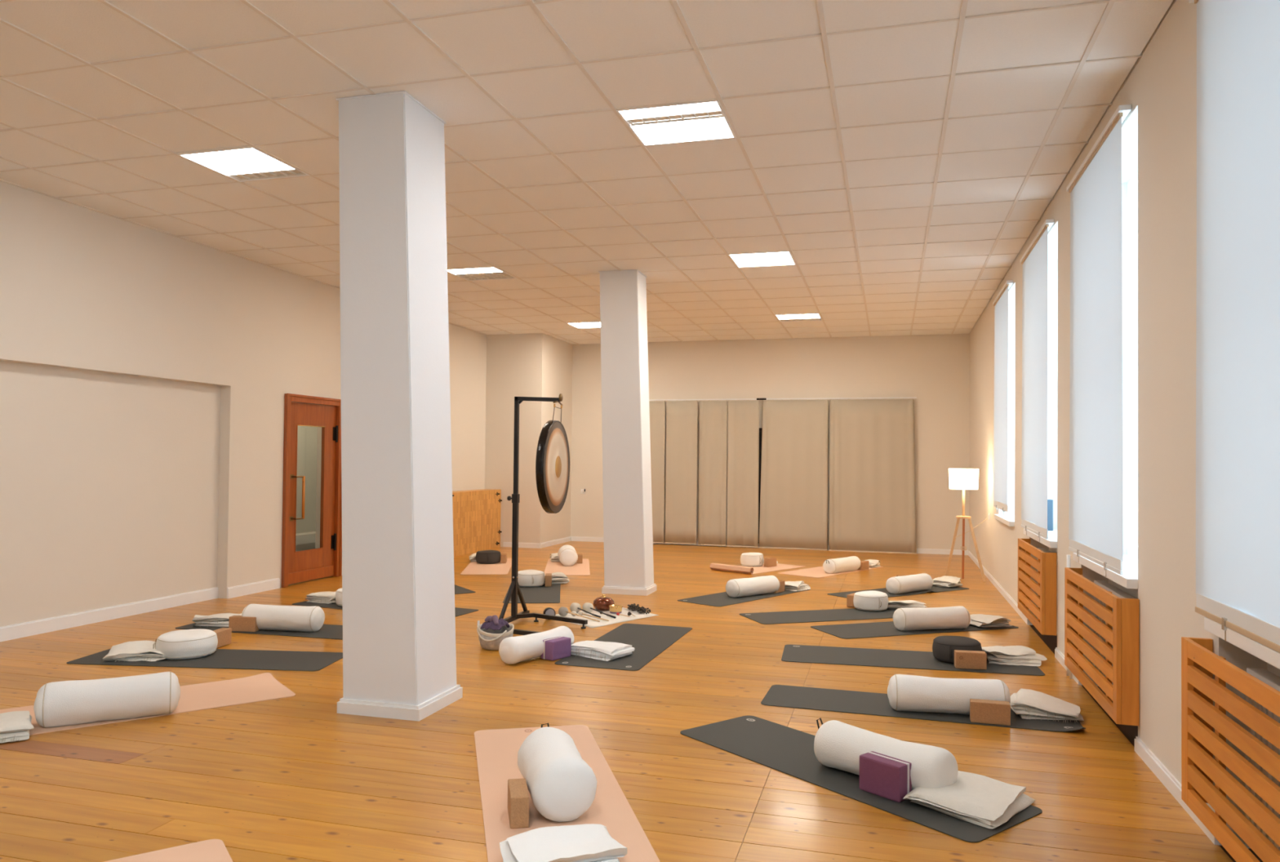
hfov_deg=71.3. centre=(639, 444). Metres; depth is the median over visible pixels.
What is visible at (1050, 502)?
box file
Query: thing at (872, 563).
folded blanket
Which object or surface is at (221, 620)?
folded blanket
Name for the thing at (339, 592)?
cushion
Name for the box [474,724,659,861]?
yoga mat
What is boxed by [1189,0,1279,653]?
blind
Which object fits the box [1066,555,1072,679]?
pipe
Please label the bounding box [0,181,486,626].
wall
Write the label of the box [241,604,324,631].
bolster
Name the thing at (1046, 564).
radiator cover
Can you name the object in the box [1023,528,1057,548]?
window
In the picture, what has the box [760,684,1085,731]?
yoga mat
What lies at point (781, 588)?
block
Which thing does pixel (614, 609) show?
brass bowl
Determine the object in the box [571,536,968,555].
baseboard
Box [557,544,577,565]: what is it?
bolster
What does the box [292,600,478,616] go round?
yoga mat
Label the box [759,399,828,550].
curtain
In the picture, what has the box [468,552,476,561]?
folded blanket
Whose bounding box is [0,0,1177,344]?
ceiling
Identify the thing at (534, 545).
baseboard
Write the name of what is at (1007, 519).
window
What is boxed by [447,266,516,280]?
ceiling light
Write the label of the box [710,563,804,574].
yoga mat
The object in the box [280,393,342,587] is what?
door
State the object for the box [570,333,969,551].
wall
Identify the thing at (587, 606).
mallet
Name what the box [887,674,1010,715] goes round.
bolster
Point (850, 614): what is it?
yoga mat
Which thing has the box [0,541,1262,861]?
floor
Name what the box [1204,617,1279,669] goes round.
window sill
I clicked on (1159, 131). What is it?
wall
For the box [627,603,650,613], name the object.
shaker
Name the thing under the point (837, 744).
bolster
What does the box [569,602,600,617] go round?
mallet
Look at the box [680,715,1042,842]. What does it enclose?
yoga mat
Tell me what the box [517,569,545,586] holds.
cushion
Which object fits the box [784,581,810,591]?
folded blanket
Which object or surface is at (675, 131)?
diffuser
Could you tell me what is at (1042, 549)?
radiator
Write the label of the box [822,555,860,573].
bolster
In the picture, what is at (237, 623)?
block
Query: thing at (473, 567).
yoga mat
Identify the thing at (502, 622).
crumpled cloth
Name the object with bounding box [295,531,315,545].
trim
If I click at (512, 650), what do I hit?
bolster
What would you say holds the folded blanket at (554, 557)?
on the yoga mat at (577, 569)
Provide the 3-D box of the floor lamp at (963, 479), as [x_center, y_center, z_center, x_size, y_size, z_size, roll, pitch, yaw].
[4.058,0.991,11.131,0.444,1.380,0.445,0,-1,16]
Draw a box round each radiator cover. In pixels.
[1017,537,1057,635]
[1064,567,1139,725]
[1181,636,1279,861]
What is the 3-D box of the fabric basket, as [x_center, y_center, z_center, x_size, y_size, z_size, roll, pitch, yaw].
[-1.101,1.447,6.780,0.282,0.200,0.282,0,-1,16]
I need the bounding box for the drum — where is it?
[542,607,555,615]
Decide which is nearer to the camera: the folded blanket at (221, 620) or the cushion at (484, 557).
the folded blanket at (221, 620)
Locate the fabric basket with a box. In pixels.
[476,620,514,650]
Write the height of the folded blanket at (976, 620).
0.095 m
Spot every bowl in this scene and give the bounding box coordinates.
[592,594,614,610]
[608,604,622,613]
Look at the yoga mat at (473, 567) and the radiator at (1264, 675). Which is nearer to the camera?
the radiator at (1264, 675)
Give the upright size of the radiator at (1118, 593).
0.580 m
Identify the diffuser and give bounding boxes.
[182,148,293,174]
[447,267,502,274]
[619,101,720,119]
[631,117,733,144]
[776,314,820,319]
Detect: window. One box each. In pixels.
[994,514,1014,526]
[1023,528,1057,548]
[1073,170,1137,589]
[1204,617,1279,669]
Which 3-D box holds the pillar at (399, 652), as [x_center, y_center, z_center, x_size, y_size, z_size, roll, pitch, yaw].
[-1.405,-0.229,5.226,0.595,3.487,0.514,0,-1,16]
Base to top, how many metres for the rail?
0.032 m
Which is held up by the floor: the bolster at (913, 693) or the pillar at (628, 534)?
the pillar at (628, 534)
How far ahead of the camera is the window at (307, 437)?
12.06 m
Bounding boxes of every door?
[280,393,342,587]
[743,427,762,547]
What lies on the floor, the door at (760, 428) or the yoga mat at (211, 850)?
the yoga mat at (211, 850)
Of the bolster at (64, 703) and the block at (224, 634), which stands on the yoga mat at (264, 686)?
the bolster at (64, 703)
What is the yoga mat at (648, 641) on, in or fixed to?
on the floor
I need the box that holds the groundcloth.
[555,607,658,627]
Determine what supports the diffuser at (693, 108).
attached to the ceiling light at (703, 121)
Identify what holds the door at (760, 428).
in the wall at (933, 369)
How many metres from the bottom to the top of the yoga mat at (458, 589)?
0.004 m
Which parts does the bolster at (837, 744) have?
loop handle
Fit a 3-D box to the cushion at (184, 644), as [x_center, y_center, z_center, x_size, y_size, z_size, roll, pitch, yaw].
[-3.266,1.431,6.418,0.416,0.165,0.402,1,-1,-24]
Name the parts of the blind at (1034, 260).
rail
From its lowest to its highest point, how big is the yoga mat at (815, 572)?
0.004 m
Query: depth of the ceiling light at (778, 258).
9.05 m
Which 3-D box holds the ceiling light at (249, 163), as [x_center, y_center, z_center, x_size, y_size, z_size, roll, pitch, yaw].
[-2.774,-2.002,6.284,0.609,0.079,0.609,0,-1,16]
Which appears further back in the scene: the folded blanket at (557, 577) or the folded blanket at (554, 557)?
the folded blanket at (554, 557)
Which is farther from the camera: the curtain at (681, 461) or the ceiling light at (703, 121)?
the curtain at (681, 461)
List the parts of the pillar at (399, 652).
ceiling trim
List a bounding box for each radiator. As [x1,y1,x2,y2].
[1037,547,1057,633]
[1093,580,1135,684]
[1245,667,1279,850]
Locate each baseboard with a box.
[0,577,279,641]
[502,536,571,548]
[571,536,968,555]
[968,551,1218,844]
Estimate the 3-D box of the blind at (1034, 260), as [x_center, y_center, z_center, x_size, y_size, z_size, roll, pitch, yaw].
[3.320,-0.460,7.497,0.058,2.498,1.420,0,-1,16]
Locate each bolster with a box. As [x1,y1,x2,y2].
[34,671,180,727]
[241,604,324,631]
[498,626,573,664]
[517,723,596,822]
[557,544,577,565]
[725,575,779,597]
[813,717,958,790]
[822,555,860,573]
[885,573,933,594]
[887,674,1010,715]
[893,605,970,631]
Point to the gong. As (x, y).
(553, 453)
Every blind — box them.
[992,280,1013,515]
[1019,218,1053,542]
[1066,104,1131,577]
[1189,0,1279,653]
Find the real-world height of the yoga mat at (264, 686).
0.022 m
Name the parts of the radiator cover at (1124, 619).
panel, panel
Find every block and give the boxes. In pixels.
[213,627,231,648]
[228,615,259,631]
[500,553,506,563]
[507,777,528,828]
[540,635,571,660]
[545,573,551,586]
[577,553,582,563]
[764,557,776,567]
[773,580,784,593]
[846,592,855,607]
[857,560,868,570]
[859,751,911,802]
[954,649,986,669]
[969,698,1010,725]
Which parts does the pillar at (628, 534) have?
ceiling trim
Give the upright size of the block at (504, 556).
0.115 m
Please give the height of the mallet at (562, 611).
0.084 m
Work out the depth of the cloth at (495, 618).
6.73 m
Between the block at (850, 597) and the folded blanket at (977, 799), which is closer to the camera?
the folded blanket at (977, 799)
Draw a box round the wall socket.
[581,488,585,493]
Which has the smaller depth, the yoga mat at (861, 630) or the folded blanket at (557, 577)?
the yoga mat at (861, 630)
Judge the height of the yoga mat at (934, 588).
0.023 m
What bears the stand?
on the floor
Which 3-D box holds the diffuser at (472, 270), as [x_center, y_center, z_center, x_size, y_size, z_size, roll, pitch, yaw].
[-1.809,-1.898,9.733,0.581,0.006,0.248,0,-1,16]
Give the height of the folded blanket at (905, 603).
0.079 m
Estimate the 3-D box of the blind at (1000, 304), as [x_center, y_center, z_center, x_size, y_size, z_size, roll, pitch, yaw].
[3.945,-0.453,9.726,0.058,2.418,1.310,0,-1,16]
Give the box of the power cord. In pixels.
[955,516,987,537]
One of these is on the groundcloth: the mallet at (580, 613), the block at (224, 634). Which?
the mallet at (580, 613)
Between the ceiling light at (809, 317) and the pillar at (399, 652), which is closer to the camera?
the pillar at (399, 652)
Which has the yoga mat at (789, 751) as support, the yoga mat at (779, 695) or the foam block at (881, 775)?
the foam block at (881, 775)
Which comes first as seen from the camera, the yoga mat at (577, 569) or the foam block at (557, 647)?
the foam block at (557, 647)
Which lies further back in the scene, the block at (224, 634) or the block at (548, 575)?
the block at (548, 575)
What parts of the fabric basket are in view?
handle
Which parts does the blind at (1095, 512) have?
rail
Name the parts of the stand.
arm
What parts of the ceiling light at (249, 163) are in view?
blade, blade, blade, blade, blade, blade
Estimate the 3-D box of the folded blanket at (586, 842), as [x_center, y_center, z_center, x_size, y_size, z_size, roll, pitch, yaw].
[-0.277,1.433,3.155,0.418,0.099,0.301,1,-1,-20]
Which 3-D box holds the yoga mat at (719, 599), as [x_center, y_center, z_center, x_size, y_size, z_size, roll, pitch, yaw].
[1.149,1.619,9.608,0.560,0.005,1.720,0,-1,42]
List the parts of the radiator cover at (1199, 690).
panel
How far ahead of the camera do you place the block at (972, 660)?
6.22 m
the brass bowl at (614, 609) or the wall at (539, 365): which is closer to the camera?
the brass bowl at (614, 609)
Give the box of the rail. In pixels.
[648,396,916,400]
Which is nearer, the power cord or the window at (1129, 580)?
the window at (1129, 580)
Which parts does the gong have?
cord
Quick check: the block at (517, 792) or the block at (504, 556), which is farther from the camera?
the block at (504, 556)
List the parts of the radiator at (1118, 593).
panel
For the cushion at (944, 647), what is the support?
on the yoga mat at (791, 653)
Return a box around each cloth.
[480,617,509,630]
[484,614,498,625]
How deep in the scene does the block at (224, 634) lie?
6.74 m
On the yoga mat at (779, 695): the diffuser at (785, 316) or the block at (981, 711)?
the block at (981, 711)
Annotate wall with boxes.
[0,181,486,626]
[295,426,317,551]
[484,333,573,546]
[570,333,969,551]
[968,0,1279,848]
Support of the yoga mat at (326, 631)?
on the floor
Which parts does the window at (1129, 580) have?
sill, frame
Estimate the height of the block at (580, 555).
0.115 m
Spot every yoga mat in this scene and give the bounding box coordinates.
[0,672,295,735]
[66,648,342,671]
[103,839,232,861]
[175,622,342,639]
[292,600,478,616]
[454,584,475,594]
[460,558,511,574]
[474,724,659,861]
[502,581,560,603]
[544,558,590,575]
[554,623,692,671]
[677,589,809,606]
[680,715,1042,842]
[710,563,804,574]
[739,608,896,624]
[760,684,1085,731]
[777,566,883,577]
[781,644,1044,675]
[810,621,1018,639]
[826,585,968,598]
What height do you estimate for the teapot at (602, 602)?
0.143 m
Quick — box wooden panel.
[452,488,502,556]
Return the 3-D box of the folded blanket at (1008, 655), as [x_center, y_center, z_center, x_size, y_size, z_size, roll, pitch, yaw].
[2.690,1.522,6.497,0.470,0.104,0.341,1,-1,3]
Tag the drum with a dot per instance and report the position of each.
(548, 611)
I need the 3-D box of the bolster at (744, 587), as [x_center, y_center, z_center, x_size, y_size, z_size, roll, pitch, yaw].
[1.216,1.523,9.597,0.704,0.188,0.209,1,-1,-39]
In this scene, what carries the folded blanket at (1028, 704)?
on the yoga mat at (779, 695)
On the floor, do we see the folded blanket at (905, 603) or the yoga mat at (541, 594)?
the yoga mat at (541, 594)
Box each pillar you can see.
[335,90,462,721]
[598,269,657,595]
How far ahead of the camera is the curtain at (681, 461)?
15.20 m
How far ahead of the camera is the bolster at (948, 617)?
7.63 m
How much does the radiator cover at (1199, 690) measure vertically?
0.630 m
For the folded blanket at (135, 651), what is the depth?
6.23 m
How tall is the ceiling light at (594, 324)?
0.079 m
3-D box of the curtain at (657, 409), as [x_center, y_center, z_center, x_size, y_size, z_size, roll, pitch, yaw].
[0.011,0.468,15.390,0.850,2.448,0.045,0,-1,16]
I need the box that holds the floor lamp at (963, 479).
[945,468,986,582]
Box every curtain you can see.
[648,400,665,543]
[664,400,697,544]
[697,400,727,546]
[726,400,759,547]
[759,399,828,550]
[828,398,916,554]
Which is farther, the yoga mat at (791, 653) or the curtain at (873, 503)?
the curtain at (873, 503)
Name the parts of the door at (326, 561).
moulding, frame post, handle, rail, rail, moulding, frame post, moulding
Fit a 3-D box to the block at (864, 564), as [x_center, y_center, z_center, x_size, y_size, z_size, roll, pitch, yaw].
[2.989,1.623,11.970,0.090,0.110,0.200,0,-1,38]
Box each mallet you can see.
[558,606,599,622]
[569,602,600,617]
[577,611,608,621]
[582,602,616,618]
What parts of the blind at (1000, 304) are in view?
rail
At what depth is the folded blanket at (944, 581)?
10.37 m
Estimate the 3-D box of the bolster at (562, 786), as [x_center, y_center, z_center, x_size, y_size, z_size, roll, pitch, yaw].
[-0.358,1.370,3.758,0.266,0.247,0.576,1,-1,-15]
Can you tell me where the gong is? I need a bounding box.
[535,400,569,513]
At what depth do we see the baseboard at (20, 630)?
7.92 m
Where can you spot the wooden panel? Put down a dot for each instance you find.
(476, 513)
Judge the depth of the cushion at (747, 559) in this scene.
12.16 m
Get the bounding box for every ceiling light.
[177,146,309,182]
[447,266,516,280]
[565,320,600,328]
[616,100,736,146]
[728,251,795,267]
[774,313,822,321]
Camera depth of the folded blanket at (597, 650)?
6.47 m
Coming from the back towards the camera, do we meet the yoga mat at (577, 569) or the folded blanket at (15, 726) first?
the yoga mat at (577, 569)
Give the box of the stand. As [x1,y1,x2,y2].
[498,393,587,635]
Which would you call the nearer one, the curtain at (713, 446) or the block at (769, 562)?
the block at (769, 562)
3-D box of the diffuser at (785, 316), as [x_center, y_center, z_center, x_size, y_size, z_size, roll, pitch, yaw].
[2.232,-1.805,12.573,0.581,0.006,0.398,0,-1,16]
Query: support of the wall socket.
attached to the wall at (933, 369)
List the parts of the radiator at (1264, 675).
panel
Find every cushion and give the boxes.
[152,628,217,659]
[335,587,342,606]
[475,550,501,564]
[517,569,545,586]
[740,552,763,566]
[853,590,888,611]
[932,635,982,663]
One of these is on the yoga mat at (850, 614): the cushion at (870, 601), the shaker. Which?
the cushion at (870, 601)
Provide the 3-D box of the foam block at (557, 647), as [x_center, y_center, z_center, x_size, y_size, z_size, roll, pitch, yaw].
[-0.607,1.473,6.452,0.118,0.136,0.201,0,-1,37]
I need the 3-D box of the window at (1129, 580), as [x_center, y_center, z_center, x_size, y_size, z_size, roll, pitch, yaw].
[2.850,-0.484,5.146,0.395,2.460,1.380,0,-1,16]
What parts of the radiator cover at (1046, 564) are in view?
panel, panel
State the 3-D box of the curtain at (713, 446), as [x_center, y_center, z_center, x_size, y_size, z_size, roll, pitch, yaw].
[1.225,0.479,15.046,0.476,2.458,0.052,0,-1,16]
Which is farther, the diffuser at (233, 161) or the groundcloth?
the groundcloth
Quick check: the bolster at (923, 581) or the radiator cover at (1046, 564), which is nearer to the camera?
the radiator cover at (1046, 564)
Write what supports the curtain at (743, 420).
hanging from the rail
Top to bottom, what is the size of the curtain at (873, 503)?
2.473 m
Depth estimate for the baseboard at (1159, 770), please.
4.21 m
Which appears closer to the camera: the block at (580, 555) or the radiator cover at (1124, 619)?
the radiator cover at (1124, 619)
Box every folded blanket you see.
[0,711,33,742]
[102,640,165,662]
[192,613,241,626]
[305,591,336,604]
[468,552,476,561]
[499,823,626,861]
[544,572,568,583]
[549,552,559,561]
[570,640,635,661]
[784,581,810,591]
[864,559,880,567]
[887,600,926,608]
[902,770,1035,828]
[932,575,963,587]
[969,613,1012,626]
[982,645,1047,666]
[1009,688,1084,722]
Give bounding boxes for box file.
[1047,499,1053,530]
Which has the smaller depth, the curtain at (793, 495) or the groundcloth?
the groundcloth
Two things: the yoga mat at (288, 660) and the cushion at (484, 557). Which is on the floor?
the yoga mat at (288, 660)
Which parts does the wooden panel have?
panel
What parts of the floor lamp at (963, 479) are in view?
leg, plate, leg, lamp shade, leg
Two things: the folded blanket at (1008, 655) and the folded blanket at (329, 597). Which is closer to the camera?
the folded blanket at (1008, 655)
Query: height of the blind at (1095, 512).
2.498 m

